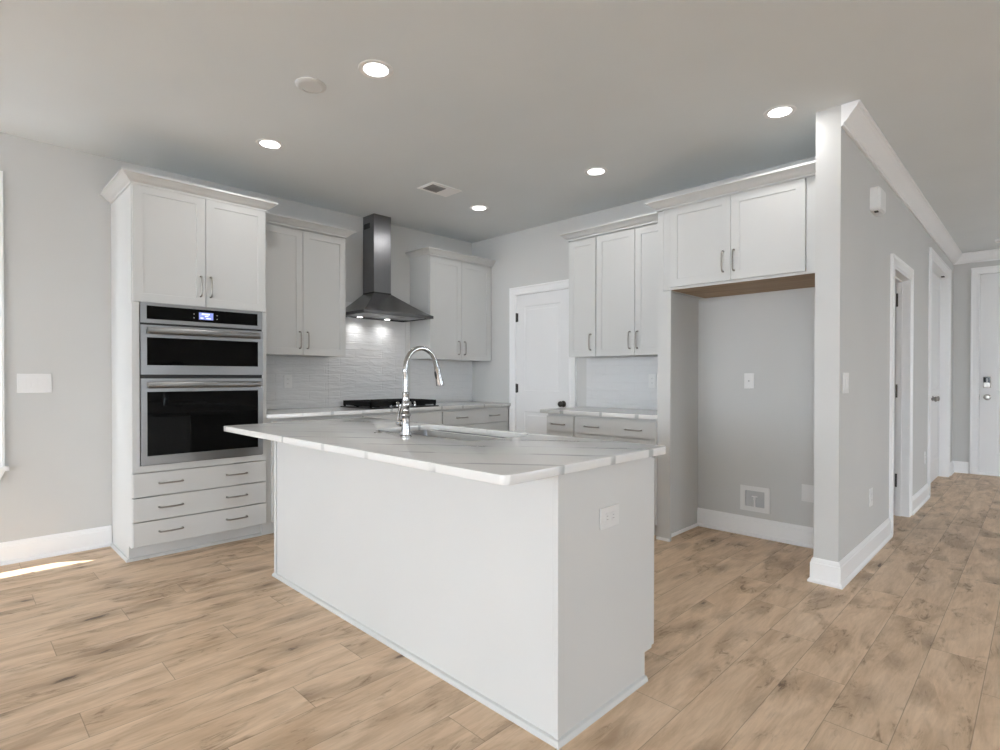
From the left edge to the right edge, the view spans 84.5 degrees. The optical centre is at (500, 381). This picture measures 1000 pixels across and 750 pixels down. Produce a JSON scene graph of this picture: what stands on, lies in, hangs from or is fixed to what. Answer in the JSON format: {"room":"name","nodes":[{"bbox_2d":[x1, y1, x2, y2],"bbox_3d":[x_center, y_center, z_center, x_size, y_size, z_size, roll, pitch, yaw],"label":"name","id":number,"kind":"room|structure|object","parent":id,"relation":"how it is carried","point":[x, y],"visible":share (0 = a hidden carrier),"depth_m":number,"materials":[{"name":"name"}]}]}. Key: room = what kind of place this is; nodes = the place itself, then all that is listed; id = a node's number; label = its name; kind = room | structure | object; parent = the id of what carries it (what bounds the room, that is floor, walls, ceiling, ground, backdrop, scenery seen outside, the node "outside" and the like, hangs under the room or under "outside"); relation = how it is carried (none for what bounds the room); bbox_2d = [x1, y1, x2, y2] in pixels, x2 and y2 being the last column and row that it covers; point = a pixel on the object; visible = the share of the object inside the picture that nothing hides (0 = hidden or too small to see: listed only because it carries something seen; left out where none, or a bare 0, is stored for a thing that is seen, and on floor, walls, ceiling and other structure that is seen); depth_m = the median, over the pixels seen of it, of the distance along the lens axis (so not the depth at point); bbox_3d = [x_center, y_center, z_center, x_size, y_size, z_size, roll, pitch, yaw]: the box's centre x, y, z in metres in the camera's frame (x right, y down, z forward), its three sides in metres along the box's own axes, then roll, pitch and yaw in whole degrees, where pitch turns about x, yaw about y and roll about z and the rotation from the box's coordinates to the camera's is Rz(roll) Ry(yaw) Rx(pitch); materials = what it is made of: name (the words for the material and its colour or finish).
{"room":"kitchen","nodes":[
{"label":"kitchen","id":0,"kind":"room"},
{"bbox_2d":[0,132,471,542],"bbox_3d":[-3.126,-0.205,3.606,0.140,2.731,17.466,1,1,45],"label":"wall","id":1,"kind":"structure","parent":0,"point":[57,220],"depth_m":3.70,"materials":[{"name":"grey paint"}]},
{"bbox_2d":[0,171,8,479],"bbox_3d":[-3.693,-0.338,2.987,0.162,1.965,1.520,1,1,45],"label":"window","id":2,"kind":"structure","parent":1,"relation":"in","point":[3,468],"depth_m":3.47,"materials":[{"name":"white ceramic"}]},
{"bbox_2d":[17,374,51,392],"bbox_3d":[-3.037,0.012,3.590,0.009,0.125,0.174,1,1,45],"label":"switch plate","id":3,"kind":"object","parent":1,"relation":"attached to","point":[26,383],"visible":1,"depth_m":3.59,"materials":[{"name":"white plastic"}]},
{"bbox_2d":[0,525,111,565],"bbox_3d":[-5.928,1.109,0.668,0.026,0.142,9.055,1,1,45],"label":"baseboard","id":4,"kind":"structure","parent":1,"relation":"attached to","point":[22,550],"depth_m":3.66,"materials":[{"name":"white wood"}]},
{"bbox_2d":[265,212,356,356],"bbox_3d":[-1.706,-0.769,4.651,0.398,1.102,0.873,1,1,45],"label":"upper cabinet","id":5,"kind":"object","parent":1,"relation":"attached to","point":[305,312],"visible":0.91,"depth_m":4.55,"materials":[{"name":"wood"}]},
{"bbox_2d":[266,302,404,409],"bbox_3d":[-1.567,-0.257,5.074,0.008,0.985,1.664,1,1,45],"label":"tile backsplash","id":6,"kind":"structure","parent":1,"relation":"attached to","point":[371,367],"depth_m":5.21,"materials":[{"name":"white tile"}]},
{"bbox_2d":[284,375,291,387],"bbox_3d":[-1.845,0.000,4.784,0.008,0.115,0.070,1,1,45],"label":"outlet plate","id":7,"kind":"object","parent":6,"relation":"attached to","point":[287,378],"visible":1,"depth_m":4.78,"materials":[{"name":"white plastic"}]},
{"bbox_2d":[346,213,432,321],"bbox_3d":[-1.085,-1.091,5.199,0.492,0.977,0.760,1,1,45],"label":"range hood","id":8,"kind":"object","parent":1,"relation":"attached to","point":[376,302],"visible":0.99,"depth_m":5.21,"materials":[{"name":"metal"}]},
{"bbox_2d":[405,323,409,397],"bbox_3d":[-0.959,-0.186,5.689,0.010,0.835,0.063,1,1,45],"label":"strip","id":9,"kind":"object","parent":1,"relation":"attached to","point":[407,325],"visible":0.43,"depth_m":5.69,"materials":[{"name":"ceramic"}]},
{"bbox_2d":[410,360,471,402],"bbox_3d":[-0.631,0.000,6.022,0.008,0.457,0.869,1,1,45],"label":"tile backsplash","id":10,"kind":"structure","parent":1,"relation":"attached to","point":[456,375],"depth_m":6.03,"materials":[{"name":"white tile"}]},
{"bbox_2d":[405,246,495,360],"bbox_3d":[-0.513,-0.777,5.856,0.398,1.102,0.931,1,1,45],"label":"upper cabinet","id":11,"kind":"object","parent":1,"relation":"attached to","point":[454,288],"visible":1,"depth_m":5.68,"materials":[{"name":"wood"}]},
{"bbox_2d":[0,0,999,252],"bbox_3d":[0.124,-1.592,0.380,9.600,0.100,17.786,1,1,45],"label":"ceiling","id":12,"kind":"structure","parent":0,"point":[507,105],"depth_m":2.97,"materials":[{"name":"paint"}]},
{"bbox_2d":[256,138,283,149],"bbox_3d":[-1.521,-1.567,3.636,0.174,0.004,0.174,1,1,45],"label":"recessed light","id":13,"kind":"object","parent":12,"relation":"in","point":[272,144],"visible":1,"depth_m":3.63,"materials":[{"name":"white"}]},
{"bbox_2d":[260,140,279,147],"bbox_3d":[-1.521,-1.567,3.636,0.122,0.004,0.122,0,0,-23],"label":"diffuser","id":14,"kind":"object","parent":13,"relation":"attached to","point":[263,143],"depth_m":3.63,"materials":[{"name":"white plastic"}]},
{"bbox_2d":[295,77,325,93],"bbox_3d":[-0.998,-1.556,2.900,0.156,0.012,0.156,1,1,45],"label":"ceiling speaker","id":15,"kind":"object","parent":12,"relation":"attached to","point":[306,84],"visible":1,"depth_m":2.89,"materials":[{"name":"white plastic"}]},
{"bbox_2d":[358,59,393,78],"bbox_3d":[-0.622,-1.559,2.754,0.174,0.004,0.174,1,1,45],"label":"recessed light","id":16,"kind":"object","parent":12,"relation":"in","point":[371,68],"visible":1,"depth_m":2.75,"materials":[{"name":"white plastic"}]},
{"bbox_2d":[363,63,387,76],"bbox_3d":[-0.622,-1.559,2.754,0.122,0.004,0.122,0,0,22],"label":"diffuser","id":17,"kind":"object","parent":16,"relation":"attached to","point":[369,69],"depth_m":2.75,"materials":[{"name":"white plastic"}]},
{"bbox_2d":[417,182,461,196],"bbox_3d":[-0.497,-1.569,4.511,0.210,0.010,0.305,1,1,45],"label":"ceiling vent","id":18,"kind":"object","parent":12,"relation":"in","point":[433,187],"visible":1,"depth_m":4.49,"materials":[{"name":"white metal"}]},
{"bbox_2d":[424,185,444,192],"bbox_3d":[-0.535,-1.566,4.475,0.122,0.005,0.129,1,1,45],"label":"grille","id":19,"kind":"object","parent":18,"relation":"attached to","point":[431,188],"depth_m":4.46,"materials":[{"name":"grey plastic"}]},
{"bbox_2d":[470,205,487,210],"bbox_3d":[-0.194,-1.576,5.006,0.174,0.004,0.174,1,1,45],"label":"recessed light","id":20,"kind":"object","parent":12,"relation":"in","point":[474,207],"visible":1,"depth_m":5.00,"materials":[{"name":"white"}]},
{"bbox_2d":[472,206,485,209],"bbox_3d":[-0.194,-1.576,5.006,0.122,0.004,0.122,0,0,-23],"label":"diffuser","id":21,"kind":"object","parent":20,"relation":"attached to","point":[473,207],"depth_m":5.00,"materials":[{"name":"white"}]},
{"bbox_2d":[584,167,607,175],"bbox_3d":[0.716,-1.568,4.115,0.174,0.004,0.174,1,1,45],"label":"recessed light","id":22,"kind":"object","parent":12,"relation":"in","point":[594,171],"visible":1,"depth_m":4.11,"materials":[{"name":"white"}]},
{"bbox_2d":[588,169,603,174],"bbox_3d":[0.716,-1.568,4.115,0.122,0.004,0.122,0,0,-23],"label":"diffuser","id":23,"kind":"object","parent":22,"relation":"attached to","point":[590,171],"depth_m":4.11,"materials":[{"name":"white plastic"}]},
{"bbox_2d":[763,104,796,118],"bbox_3d":[1.620,-1.560,3.190,0.174,0.004,0.174,1,1,45],"label":"recessed light","id":24,"kind":"object","parent":12,"relation":"in","point":[781,111],"visible":1,"depth_m":3.18,"materials":[{"name":"white"}]},
{"bbox_2d":[768,107,791,116],"bbox_3d":[1.620,-1.560,3.190,0.122,0.004,0.122,0,0,22],"label":"diffuser","id":25,"kind":"object","parent":24,"relation":"attached to","point":[777,111],"depth_m":3.19,"materials":[{"name":"white plastic"}]},
{"bbox_2d":[0,472,999,749],"bbox_3d":[0.121,1.239,0.402,9.600,0.100,17.786,1,1,45],"label":"floor","id":26,"kind":"structure","parent":0,"point":[204,648],"depth_m":2.31,"materials":[{"name":"brown wood"}]},
{"bbox_2d":[100,167,277,562],"bbox_3d":[-2.213,-0.078,3.951,0.670,2.473,0.968,1,1,45],"label":"tall cabinet","id":27,"kind":"object","parent":26,"relation":"on","point":[176,242],"visible":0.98,"depth_m":3.71,"materials":[{"name":"wood"}]},
{"bbox_2d":[139,302,262,465],"bbox_3d":[-2.188,0.014,3.933,0.614,1.044,0.763,1,1,45],"label":"wall oven","id":28,"kind":"object","parent":27,"relation":"in","point":[201,368],"visible":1,"depth_m":3.71,"materials":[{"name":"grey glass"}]},
{"bbox_2d":[139,305,139,375],"bbox_3d":[-2.227,0.008,3.971,0.506,1.020,0.723,1,1,45],"label":"oven","id":29,"kind":"object","parent":28,"relation":"in","point":[139,305],"depth_m":3.58,"materials":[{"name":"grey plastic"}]},
{"bbox_2d":[261,414,361,534],"bbox_3d":[-1.644,0.713,4.553,0.641,0.882,0.807,1,1,45],"label":"base cabinet","id":30,"kind":"object","parent":26,"relation":"on","point":[268,528],"visible":0.03,"depth_m":4.11,"materials":[{"name":"wood"}]},
{"bbox_2d":[362,410,441,423],"bbox_3d":[-1.057,0.709,5.147,0.641,0.882,0.858,1,1,45],"label":"base cabinet","id":31,"kind":"object","parent":26,"relation":"on","point":[427,416],"visible":0.06,"depth_m":5.06,"materials":[{"name":"wood"}]},
{"bbox_2d":[272,430,653,749],"bbox_3d":[-0.352,0.728,2.769,2.188,0.883,0.682,1,1,45],"label":"kitchen island","id":32,"kind":"object","parent":26,"relation":"on","point":[516,597],"visible":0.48,"depth_m":2.09,"materials":[{"name":"wood"}]},
{"bbox_2d":[224,417,665,484],"bbox_3d":[-0.451,0.271,2.676,2.246,0.030,0.944,1,1,45],"label":"island countertop","id":33,"kind":"structure","parent":32,"relation":"on","point":[520,457],"depth_m":2.17,"materials":[{"name":"stone"}]},
{"bbox_2d":[396,346,443,437],"bbox_3d":[-0.384,0.043,2.635,0.099,0.426,0.251,1,1,45],"label":"faucet","id":34,"kind":"object","parent":33,"relation":"on","point":[404,423],"visible":1,"depth_m":2.54,"materials":[{"name":"silver metal"}]},
{"bbox_2d":[399,430,506,437],"bbox_3d":[-0.260,0.391,2.807,0.839,0.210,0.457,1,1,45],"label":"undermount sink","id":35,"kind":"object","parent":33,"relation":"in","point":[421,432],"visible":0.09,"depth_m":3.14,"materials":[{"name":"metal"}]},
{"bbox_2d":[600,504,618,529],"bbox_3d":[0.394,0.487,1.981,0.008,0.076,0.118,1,1,45],"label":"outlet plate","id":36,"kind":"object","parent":32,"relation":"attached to","point":[609,516],"visible":1,"depth_m":1.98,"materials":[{"name":"grey plastic"}]},
{"bbox_2d":[605,513,609,522],"bbox_3d":[0.382,0.487,1.966,0.002,0.033,0.028,1,1,45],"label":"socket","id":37,"kind":"object","parent":36,"relation":"attached to","point":[607,515],"depth_m":1.96,"materials":[{"name":"grey plastic"}]},
{"bbox_2d":[611,511,615,520],"bbox_3d":[0.410,0.487,1.993,0.002,0.033,0.028,1,1,45],"label":"socket","id":38,"kind":"object","parent":36,"relation":"attached to","point":[613,513],"depth_m":1.99,"materials":[{"name":"grey plastic"}]},
{"bbox_2d":[441,406,507,430],"bbox_3d":[-0.431,0.705,5.779,0.641,0.882,0.918,1,1,45],"label":"base cabinet","id":39,"kind":"object","parent":26,"relation":"on","point":[496,418],"visible":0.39,"depth_m":5.59,"materials":[{"name":"wood"}]},
{"bbox_2d":[266,401,510,418],"bbox_3d":[-1.017,0.251,5.189,0.633,0.030,2.597,1,1,45],"label":"countertop","id":40,"kind":"structure","parent":39,"relation":"on","point":[322,411],"depth_m":4.70,"materials":[{"name":"stone"}]},
{"bbox_2d":[340,398,438,408],"bbox_3d":[-1.031,0.232,5.168,0.505,0.116,0.754,1,1,45],"label":"gas cooktop","id":41,"kind":"object","parent":40,"relation":"in","point":[372,403],"visible":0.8,"depth_m":5.00,"materials":[{"name":"black metal"}]},
{"bbox_2d":[547,413,575,436],"bbox_3d":[0.702,0.713,4.867,0.295,0.882,0.641,1,1,45],"label":"base cabinet","id":42,"kind":"object","parent":26,"relation":"on","point":[557,424],"visible":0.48,"depth_m":4.65,"materials":[{"name":"wood"}]},
{"bbox_2d":[574,415,656,535],"bbox_3d":[1.073,0.717,4.500,0.742,0.882,0.641,1,1,45],"label":"base cabinet","id":43,"kind":"object","parent":26,"relation":"on","point":[631,430],"visible":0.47,"depth_m":4.24,"materials":[{"name":"wood"}]},
{"bbox_2d":[540,407,656,418],"bbox_3d":[0.963,0.258,4.609,1.112,0.030,0.636,1,1,45],"label":"countertop","id":44,"kind":"structure","parent":43,"relation":"on","point":[589,411],"depth_m":4.47,"materials":[{"name":"stone"}]},
{"bbox_2d":[656,211,671,541],"bbox_3d":[1.197,-0.040,4.020,0.102,2.404,0.034,1,1,45],"label":"end panel","id":45,"kind":"object","parent":26,"relation":"on","point":[664,394],"visible":1,"depth_m":4.02,"materials":[{"name":"wood"}]},
{"bbox_2d":[472,156,815,527],"bbox_3d":[1.048,-0.212,5.070,3.733,2.731,0.140,1,1,45],"label":"wall","id":46,"kind":"structure","parent":0,"point":[763,435],"depth_m":4.22,"materials":[{"name":"grey paint"}]},
{"bbox_2d":[509,279,575,434],"bbox_3d":[0.395,0.079,5.570,0.875,2.140,0.074,1,1,45],"label":"door","id":47,"kind":"structure","parent":46,"relation":"in","point":[542,373],"depth_m":5.61,"materials":[{"name":"white wood"}]},
{"bbox_2d":[558,226,607,357],"bbox_3d":[0.786,-0.768,4.945,0.357,1.102,0.398,1,1,45],"label":"upper cabinet","id":48,"kind":"object","parent":46,"relation":"attached to","point":[583,242],"visible":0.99,"depth_m":4.83,"materials":[{"name":"wood"}]},
{"bbox_2d":[586,356,657,409],"bbox_3d":[1.198,0.012,4.819,1.076,0.457,0.008,1,1,45],"label":"tile backsplash","id":49,"kind":"structure","parent":46,"relation":"attached to","point":[611,382],"depth_m":4.93,"materials":[{"name":"white tile"}]},
{"bbox_2d":[648,374,655,387],"bbox_3d":[1.300,-0.005,4.707,0.072,0.117,0.008,1,1,45],"label":"outlet plate","id":50,"kind":"object","parent":49,"relation":"attached to","point":[652,377],"visible":1,"depth_m":4.70,"materials":[{"name":"white plastic"}]},
{"bbox_2d":[592,212,657,356],"bbox_3d":[1.178,-0.765,4.558,0.744,1.102,0.398,1,1,45],"label":"upper cabinet","id":51,"kind":"object","parent":46,"relation":"attached to","point":[627,249],"visible":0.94,"depth_m":4.50,"materials":[{"name":"wood"}]},
{"bbox_2d":[645,160,815,297],"bbox_3d":[1.691,-0.984,3.868,1.136,0.651,0.654,1,1,45],"label":"upper cabinet","id":52,"kind":"object","parent":46,"relation":"attached to","point":[755,233],"visible":0.88,"depth_m":3.62,"materials":[{"name":"wood"}]},
{"bbox_2d":[744,373,753,388],"bbox_3d":[1.873,-0.004,4.146,0.073,0.116,0.014,1,1,45],"label":"outlet plate","id":53,"kind":"object","parent":46,"relation":"attached to","point":[748,377],"visible":1,"depth_m":4.14,"materials":[{"name":"white plastic"}]},
{"bbox_2d":[740,485,769,513],"bbox_3d":[1.905,0.880,4.120,0.211,0.187,0.018,1,1,45],"label":"water supply box","id":54,"kind":"object","parent":46,"relation":"attached to","point":[752,498],"visible":1,"depth_m":4.12,"materials":[{"name":"white plastic"}]},
{"bbox_2d":[697,508,813,548],"bbox_3d":[1.950,1.091,4.070,1.028,0.142,0.026,1,1,45],"label":"baseboard","id":55,"kind":"structure","parent":46,"relation":"attached to","point":[793,534],"depth_m":4.10,"materials":[{"name":"white wood"}]},
{"bbox_2d":[801,484,813,502],"bbox_3d":[2.176,0.786,3.856,0.122,0.120,0.008,1,1,45],"label":"outlet plate","id":56,"kind":"object","parent":46,"relation":"attached to","point":[807,494],"visible":0.69,"depth_m":3.87,"materials":[{"name":"white plastic"}]},
{"bbox_2d":[804,488,808,497],"bbox_3d":[2.153,0.786,3.875,0.032,0.066,0.002,1,1,45],"label":"socket","id":57,"kind":"object","parent":56,"relation":"attached to","point":[806,490],"depth_m":3.87,"materials":[{"name":"white plastic"}]},
{"bbox_2d":[671,292,698,532],"bbox_3d":[1.394,-0.055,4.240,0.014,2.431,0.555,1,1,45],"label":"wall","id":58,"kind":"structure","parent":0,"point":[685,309],"depth_m":4.27,"materials":[{"name":"grey paint"}]},
{"bbox_2d":[671,523,697,536],"bbox_3d":[1.394,1.150,4.229,0.016,0.020,0.528,1,1,45],"label":"trim","id":59,"kind":"structure","parent":58,"relation":"attached to","point":[695,524],"depth_m":4.25,"materials":[{"name":"white wood"}]},
{"bbox_2d":[813,105,953,561],"bbox_3d":[3.772,-0.209,5.078,0.128,2.731,5.388,1,1,45],"label":"wall","id":60,"kind":"structure","parent":0,"point":[854,246],"depth_m":3.39,"materials":[{"name":"grey paint"}]},
{"bbox_2d":[843,373,848,392],"bbox_3d":[2.012,0.009,3.203,0.009,0.120,0.120,1,1,45],"label":"switch plate","id":61,"kind":"object","parent":60,"relation":"attached to","point":[845,375],"visible":1,"depth_m":3.20,"materials":[{"name":"white plastic"}]},
{"bbox_2d":[807,518,892,588],"bbox_3d":[2.366,1.095,3.669,0.180,0.142,1.445,1,1,45],"label":"baseboard","id":62,"kind":"structure","parent":60,"relation":"attached to","point":[838,575],"depth_m":3.26,"materials":[{"name":"white wood"}]},
{"bbox_2d":[869,487,872,506],"bbox_3d":[2.487,0.776,3.691,0.008,0.120,0.075,1,1,45],"label":"outlet plate","id":63,"kind":"object","parent":60,"relation":"attached to","point":[870,489],"visible":1,"depth_m":3.68,"materials":[{"name":"white plastic"}]},
{"bbox_2d":[870,186,885,215],"bbox_3d":[2.521,-1.198,3.672,0.058,0.162,0.195,1,1,45],"label":"door chime","id":64,"kind":"object","parent":60,"relation":"attached to","point":[877,194],"visible":1,"depth_m":3.61,"materials":[{"name":"white plastic"}]},
{"bbox_2d":[889,253,913,534],"bbox_3d":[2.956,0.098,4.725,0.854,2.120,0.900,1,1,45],"label":"door frame","id":65,"kind":"structure","parent":60,"relation":"in","point":[901,274],"depth_m":4.71,"materials":[{"name":"white wood"}]},
{"bbox_2d":[841,99,999,264],"bbox_3d":[5.646,-1.499,3.216,5.139,0.118,5.388,1,1,45],"label":"crown molding","id":66,"kind":"structure","parent":60,"relation":"attached to","point":[857,122],"depth_m":4.05,"materials":[{"name":"white wood"}]},
{"bbox_2d":[912,483,929,514],"bbox_3d":[3.909,1.085,5.118,0.026,0.142,0.990,1,1,45],"label":"baseboard","id":67,"kind":"structure","parent":60,"relation":"attached to","point":[921,497],"depth_m":5.10,"materials":[{"name":"white wood"}]},
{"bbox_2d":[927,247,951,495],"bbox_3d":[4.801,-0.093,6.105,0.147,2.485,1.660,1,1,45],"label":"door","id":68,"kind":"structure","parent":60,"relation":"in","point":[940,274],"depth_m":6.56,"materials":[{"name":"white wood"}]},
{"bbox_2d":[952,260,999,466],"bbox_3d":[6.266,-0.218,6.499,9.140,2.731,0.140,1,1,45],"label":"wall","id":69,"kind":"structure","parent":0,"point":[962,272],"depth_m":6.88,"materials":[{"name":"grey paint"}]},
{"bbox_2d":[950,461,968,475],"bbox_3d":[5.627,1.074,6.760,0.159,0.142,0.401,1,1,45],"label":"baseboard","id":70,"kind":"structure","parent":69,"relation":"attached to","point":[955,466],"depth_m":6.88,"materials":[{"name":"white wood"}]},
{"bbox_2d":[969,265,999,476],"bbox_3d":[6.247,-0.125,6.478,1.085,2.545,0.198,1,1,45],"label":"door","id":71,"kind":"structure","parent":69,"relation":"in","point":[985,288],"depth_m":6.74,"materials":[{"name":"white wood"}]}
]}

